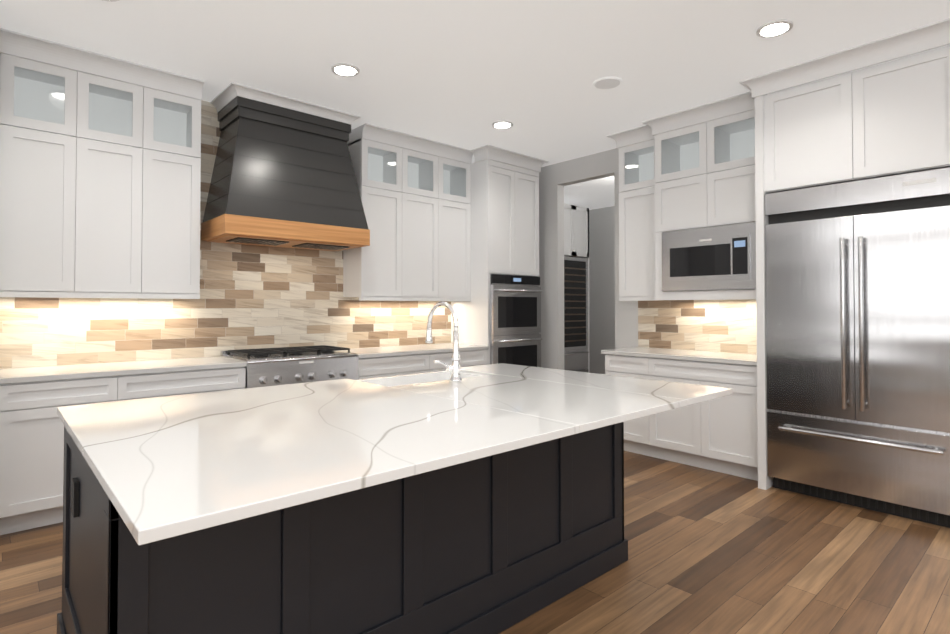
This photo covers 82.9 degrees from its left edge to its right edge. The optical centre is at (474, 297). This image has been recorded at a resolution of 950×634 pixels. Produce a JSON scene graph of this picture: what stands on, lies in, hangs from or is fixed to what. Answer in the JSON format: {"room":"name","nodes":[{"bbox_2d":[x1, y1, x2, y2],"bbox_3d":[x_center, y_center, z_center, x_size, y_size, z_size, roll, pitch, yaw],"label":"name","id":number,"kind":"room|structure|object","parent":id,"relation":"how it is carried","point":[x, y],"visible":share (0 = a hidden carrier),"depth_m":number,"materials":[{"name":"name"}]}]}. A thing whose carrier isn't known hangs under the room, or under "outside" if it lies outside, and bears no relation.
{"room":"kitchen","nodes":[
{"label":"kitchen","id":0,"kind":"room"},
{"bbox_2d":[0,112,91,295],"bbox_3d":[-2.846,-0.578,3.545,0.440,1.085,0.350,1,-1,-42],"label":"upper cabinet","id":1,"kind":"object","parent":0,"relation":"attached to","point":[46,165],"depth_m":3.42,"materials":[{"name":"white wood"}]},
{"bbox_2d":[88,128,155,295],"bbox_3d":[-2.590,-0.574,3.776,0.504,1.085,0.350,1,-1,-42],"label":"upper cabinet","id":2,"kind":"object","parent":0,"relation":"attached to","point":[120,280],"depth_m":3.71,"materials":[{"name":"white wood"}]},
{"bbox_2d":[156,140,203,295],"bbox_3d":[-2.333,-0.570,4.006,0.440,1.085,0.350,1,-1,-42],"label":"upper cabinet","id":3,"kind":"object","parent":0,"relation":"attached to","point":[179,167],"depth_m":3.94,"materials":[{"name":"white wood"}]},
{"bbox_2d":[221,345,358,387],"bbox_3d":[-1.523,0.586,4.477,0.920,0.317,0.677,1,-1,-42],"label":"range","id":4,"kind":"object","parent":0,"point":[264,367],"visible":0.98,"depth_m":4.27,"materials":[{"name":"metal"}]},
{"bbox_2d":[340,176,407,299],"bbox_3d":[-0.969,-0.550,5.234,0.510,1.085,0.350,1,-1,-42],"label":"upper cabinet","id":5,"kind":"object","parent":0,"relation":"attached to","point":[379,270],"depth_m":5.11,"materials":[{"name":"white wood"}]},
{"bbox_2d":[408,184,443,299],"bbox_3d":[-0.661,-0.546,5.511,0.574,1.085,0.350,1,-1,-42],"label":"upper cabinet","id":6,"kind":"object","parent":0,"relation":"attached to","point":[425,205],"depth_m":5.44,"materials":[{"name":"white wood"}]},
{"bbox_2d":[444,192,471,299],"bbox_3d":[-0.352,-0.541,5.789,0.510,1.085,0.350,1,-1,-42],"label":"upper cabinet","id":7,"kind":"object","parent":0,"relation":"attached to","point":[457,209],"depth_m":5.72,"materials":[{"name":"white wood"}]},
{"bbox_2d":[0,451,949,633],"bbox_3d":[0.469,1.422,2.159,12.000,0.120,9.200,1,-1,-42],"label":"floor","id":8,"kind":"structure","parent":0,"point":[712,552],"depth_m":2.71,"materials":[{"name":"brown wood"}]},
{"bbox_2d":[0,376,131,534],"bbox_3d":[-2.688,0.941,3.481,0.663,0.885,0.620,1,-1,-42],"label":"base cabinet","id":9,"kind":"object","parent":8,"relation":"on","point":[31,428],"depth_m":3.18,"materials":[{"name":"white wood"}]},
{"bbox_2d":[0,356,246,383],"bbox_3d":[-2.410,0.484,3.728,1.397,0.033,0.635,1,-1,-42],"label":"countertop","id":10,"kind":"structure","parent":9,"relation":"on","point":[186,363],"depth_m":3.56,"materials":[{"name":"white stone"}]},
{"bbox_2d":[132,368,245,399],"bbox_3d":[-2.193,0.948,3.926,0.922,0.885,0.620,1,-1,-42],"label":"base cabinet","id":11,"kind":"object","parent":8,"relation":"on","point":[161,384],"depth_m":3.71,"materials":[{"name":"white wood"}]},
{"bbox_2d":[57,417,627,633],"bbox_3d":[-0.431,0.922,2.487,2.286,0.891,1.148,1,-1,-42],"label":"kitchen island","id":12,"kind":"object","parent":8,"relation":"on","point":[455,497],"depth_m":1.89,"materials":[{"name":"black"}]},
{"bbox_2d":[57,379,580,548],"bbox_3d":[-0.667,0.454,2.014,1.304,0.028,1.620,1,-1,-42],"label":"island countertop","id":13,"kind":"structure","parent":12,"relation":"on","point":[169,468],"depth_m":1.61,"materials":[{"name":"white stone"}]},
{"bbox_2d":[393,373,684,432],"bbox_3d":[0.244,0.462,2.544,0.760,0.028,1.190,1,-1,-42],"label":"island countertop","id":14,"kind":"structure","parent":12,"relation":"on","point":[590,408],"depth_m":2.38,"materials":[{"name":"white stone"}]},
{"bbox_2d":[465,363,731,404],"bbox_3d":[0.561,0.472,3.119,0.481,0.028,1.620,1,-1,-42],"label":"island countertop","id":15,"kind":"structure","parent":12,"relation":"on","point":[693,394],"depth_m":2.89,"materials":[{"name":"white stone"}]},
{"bbox_2d":[353,371,484,384],"bbox_3d":[-0.303,0.603,3.150,0.752,0.260,0.438,1,-1,-42],"label":"sink","id":16,"kind":"object","parent":15,"relation":"in","point":[411,379],"depth_m":3.32,"materials":[{"name":"white ceramic"}]},
{"bbox_2d":[358,352,435,379],"bbox_3d":[-0.922,0.967,5.069,0.892,0.885,0.620,1,-1,-42],"label":"base cabinet","id":17,"kind":"object","parent":8,"relation":"on","point":[379,366],"depth_m":4.85,"materials":[{"name":"white wood"}]},
{"bbox_2d":[338,344,487,359],"bbox_3d":[-0.635,0.510,5.325,1.526,0.033,0.635,1,-1,-42],"label":"countertop","id":18,"kind":"structure","parent":17,"relation":"on","point":[397,349],"depth_m":5.14,"materials":[{"name":"white stone"}]},
{"bbox_2d":[436,348,487,371],"bbox_3d":[-0.379,0.975,5.558,0.824,0.885,0.620,1,-1,-42],"label":"base cabinet","id":19,"kind":"object","parent":8,"relation":"on","point":[467,359],"depth_m":5.42,"materials":[{"name":"white wood"}]},
{"bbox_2d":[564,203,589,372],"bbox_3d":[1.315,0.025,8.404,0.780,2.880,0.678,1,-1,-42],"label":"wine rack","id":20,"kind":"object","parent":8,"relation":"on","point":[576,300],"visible":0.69,"depth_m":8.23,"materials":[{"name":"white"}]},
{"bbox_2d":[605,354,640,453],"bbox_3d":[1.615,0.967,5.032,0.620,0.885,0.513,1,-1,-42],"label":"base cabinet","id":21,"kind":"object","parent":8,"relation":"on","point":[615,364],"depth_m":4.86,"materials":[{"name":"white wood"}]},
{"bbox_2d":[641,358,772,489],"bbox_3d":[2.031,0.959,4.570,0.620,0.885,0.984,1,-1,-42],"label":"base cabinet","id":22,"kind":"object","parent":8,"relation":"on","point":[727,434],"depth_m":4.27,"materials":[{"name":"white wood"}]},
{"bbox_2d":[601,346,765,365],"bbox_3d":[1.884,0.501,4.730,0.635,0.033,1.404,1,-1,-42],"label":"countertop","id":23,"kind":"structure","parent":22,"relation":"on","point":[640,351],"depth_m":4.59,"materials":[{"name":"white stone"}]},
{"bbox_2d":[765,167,949,527],"bbox_3d":[2.707,0.312,3.721,0.744,2.150,1.080,1,-1,-42],"label":"refrigerator","id":24,"kind":"object","parent":8,"relation":"on","point":[858,333],"visible":1,"depth_m":3.48,"materials":[{"name":"metal"}]},
{"bbox_2d":[0,0,949,209],"bbox_3d":[0.469,-1.698,2.211,12.000,0.120,9.200,1,-1,-42],"label":"ceiling","id":25,"kind":"structure","parent":0,"point":[465,74],"depth_m":3.50,"materials":[{"name":"white paint"}]},
{"bbox_2d":[331,63,359,76],"bbox_3d":[-0.913,-1.604,3.791,0.196,0.014,0.196,1,-1,-42],"label":"recessed light","id":26,"kind":"object","parent":25,"relation":"in","point":[345,69],"visible":0.98,"depth_m":3.77,"materials":[{"name":"white"}]},
{"bbox_2d":[492,121,512,128],"bbox_3d":[0.252,-1.586,4.933,0.196,0.014,0.196,1,-1,-42],"label":"recessed light","id":27,"kind":"object","parent":25,"relation":"in","point":[502,124],"visible":1,"depth_m":4.91,"materials":[{"name":"white"}]},
{"bbox_2d":[592,77,622,89],"bbox_3d":[0.990,-1.603,4.023,0.220,0.010,0.220,1,-1,-42],"label":"ceiling speaker","id":28,"kind":"object","parent":25,"relation":"attached to","point":[606,83],"visible":0.96,"depth_m":4.01,"materials":[{"name":"white paint"}]},
{"bbox_2d":[756,19,792,37],"bbox_3d":[1.797,-1.614,3.230,0.196,0.014,0.196,1,-1,-42],"label":"recessed light","id":29,"kind":"object","parent":25,"relation":"in","point":[774,28],"visible":0.96,"depth_m":3.21,"materials":[{"name":"white"}]},
{"bbox_2d":[448,148,519,279],"bbox_3d":[0.102,-0.911,6.022,0.468,1.323,0.620,1,-1,-42],"label":"upper cabinet","id":30,"kind":"object","parent":0,"relation":"attached to","point":[492,182],"depth_m":5.77,"materials":[{"name":"white wood"}]},
{"bbox_2d":[520,156,539,275],"bbox_3d":[0.355,-0.908,6.250,0.468,1.323,0.620,1,-1,-42],"label":"upper cabinet","id":31,"kind":"object","parent":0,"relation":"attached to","point":[529,168],"depth_m":6.08,"materials":[{"name":"white wood"}]},
{"bbox_2d":[490,274,542,366],"bbox_3d":[0.279,0.345,6.059,0.760,1.182,0.694,1,-1,-42],"label":"double wall oven","id":32,"kind":"object","parent":31,"relation":"in","point":[515,319],"visible":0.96,"depth_m":5.82,"materials":[{"name":"metal"}]},
{"bbox_2d":[539,148,637,369],"bbox_3d":[2.823,-0.104,4.263,0.120,3.000,9.140,1,-1,-42],"label":"wall","id":33,"kind":"structure","parent":0,"point":[555,179],"depth_m":6.27,"materials":[{"name":"white paint"}]},
{"bbox_2d":[619,174,684,297],"bbox_3d":[1.654,-0.552,5.155,0.430,1.085,0.460,1,-1,-42],"label":"upper cabinet","id":34,"kind":"object","parent":33,"relation":"attached to","point":[640,250],"depth_m":5.09,"materials":[{"name":"white wood"}]},
{"bbox_2d":[653,166,696,233],"bbox_3d":[1.967,-0.842,4.797,0.450,0.515,0.538,1,-1,-42],"label":"upper cabinet","id":35,"kind":"object","parent":33,"relation":"attached to","point":[674,191],"depth_m":4.72,"materials":[{"name":"white wood"}]},
{"bbox_2d":[662,222,755,290],"bbox_3d":[2.077,-0.325,4.610,0.446,0.522,0.803,1,-1,-42],"label":"microwave","id":36,"kind":"object","parent":35,"relation":"in","point":[723,257],"visible":0.88,"depth_m":4.44,"materials":[{"name":"metal"}]},
{"bbox_2d":[638,299,756,353],"bbox_3d":[2.121,0.207,4.937,0.012,0.560,1.390,1,-1,-42],"label":"backsplash","id":37,"kind":"structure","parent":33,"relation":"attached to","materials":[{"name":"tile"}]},
{"bbox_2d":[697,154,767,229],"bbox_3d":[2.243,-0.848,4.491,0.450,0.515,0.539,1,-1,-42],"label":"upper cabinet","id":38,"kind":"object","parent":33,"relation":"attached to","point":[735,159],"depth_m":4.38,"materials":[{"name":"white wood"}]},
{"bbox_2d":[753,54,840,197],"bbox_3d":[2.559,-1.190,3.973,0.680,0.833,0.663,1,-1,-42],"label":"upper cabinet","id":39,"kind":"object","parent":33,"relation":"attached to","point":[795,129],"depth_m":3.80,"materials":[{"name":"white wood"}]},
{"bbox_2d":[837,22,949,182],"bbox_3d":[2.918,-1.197,3.574,0.680,0.833,0.663,1,-1,-42],"label":"upper cabinet","id":40,"kind":"object","parent":33,"relation":"attached to","point":[893,117],"depth_m":3.38,"materials":[{"name":"white wood"}]},
{"bbox_2d":[589,206,614,373],"bbox_3d":[4.944,-0.074,6.076,0.140,3.000,9.000,1,-1,-42],"label":"wall","id":41,"kind":"structure","parent":0,"point":[602,270],"depth_m":9.09,"materials":[{"name":"white paint"}]},
{"bbox_3d":[-2.937,-0.112,3.788,9.080,3.000,0.140,1,-1,-42],"label":"wall","id":42,"kind":"structure","parent":0,"visible":0},
{"bbox_2d":[0,100,450,368],"bbox_3d":[-1.707,-0.554,4.798,3.850,2.078,0.012,1,-1,-42],"label":"backsplash","id":43,"kind":"structure","parent":42,"relation":"attached to","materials":[{"name":"tile"}]},
{"bbox_2d":[201,82,369,250],"bbox_3d":[-1.562,-1.018,4.525,1.200,1.158,0.594,1,-1,-42],"label":"range hood","id":44,"kind":"object","parent":42,"relation":"attached to","point":[283,174],"visible":1,"depth_m":4.29,"materials":[{"name":"black wood"}]}
]}

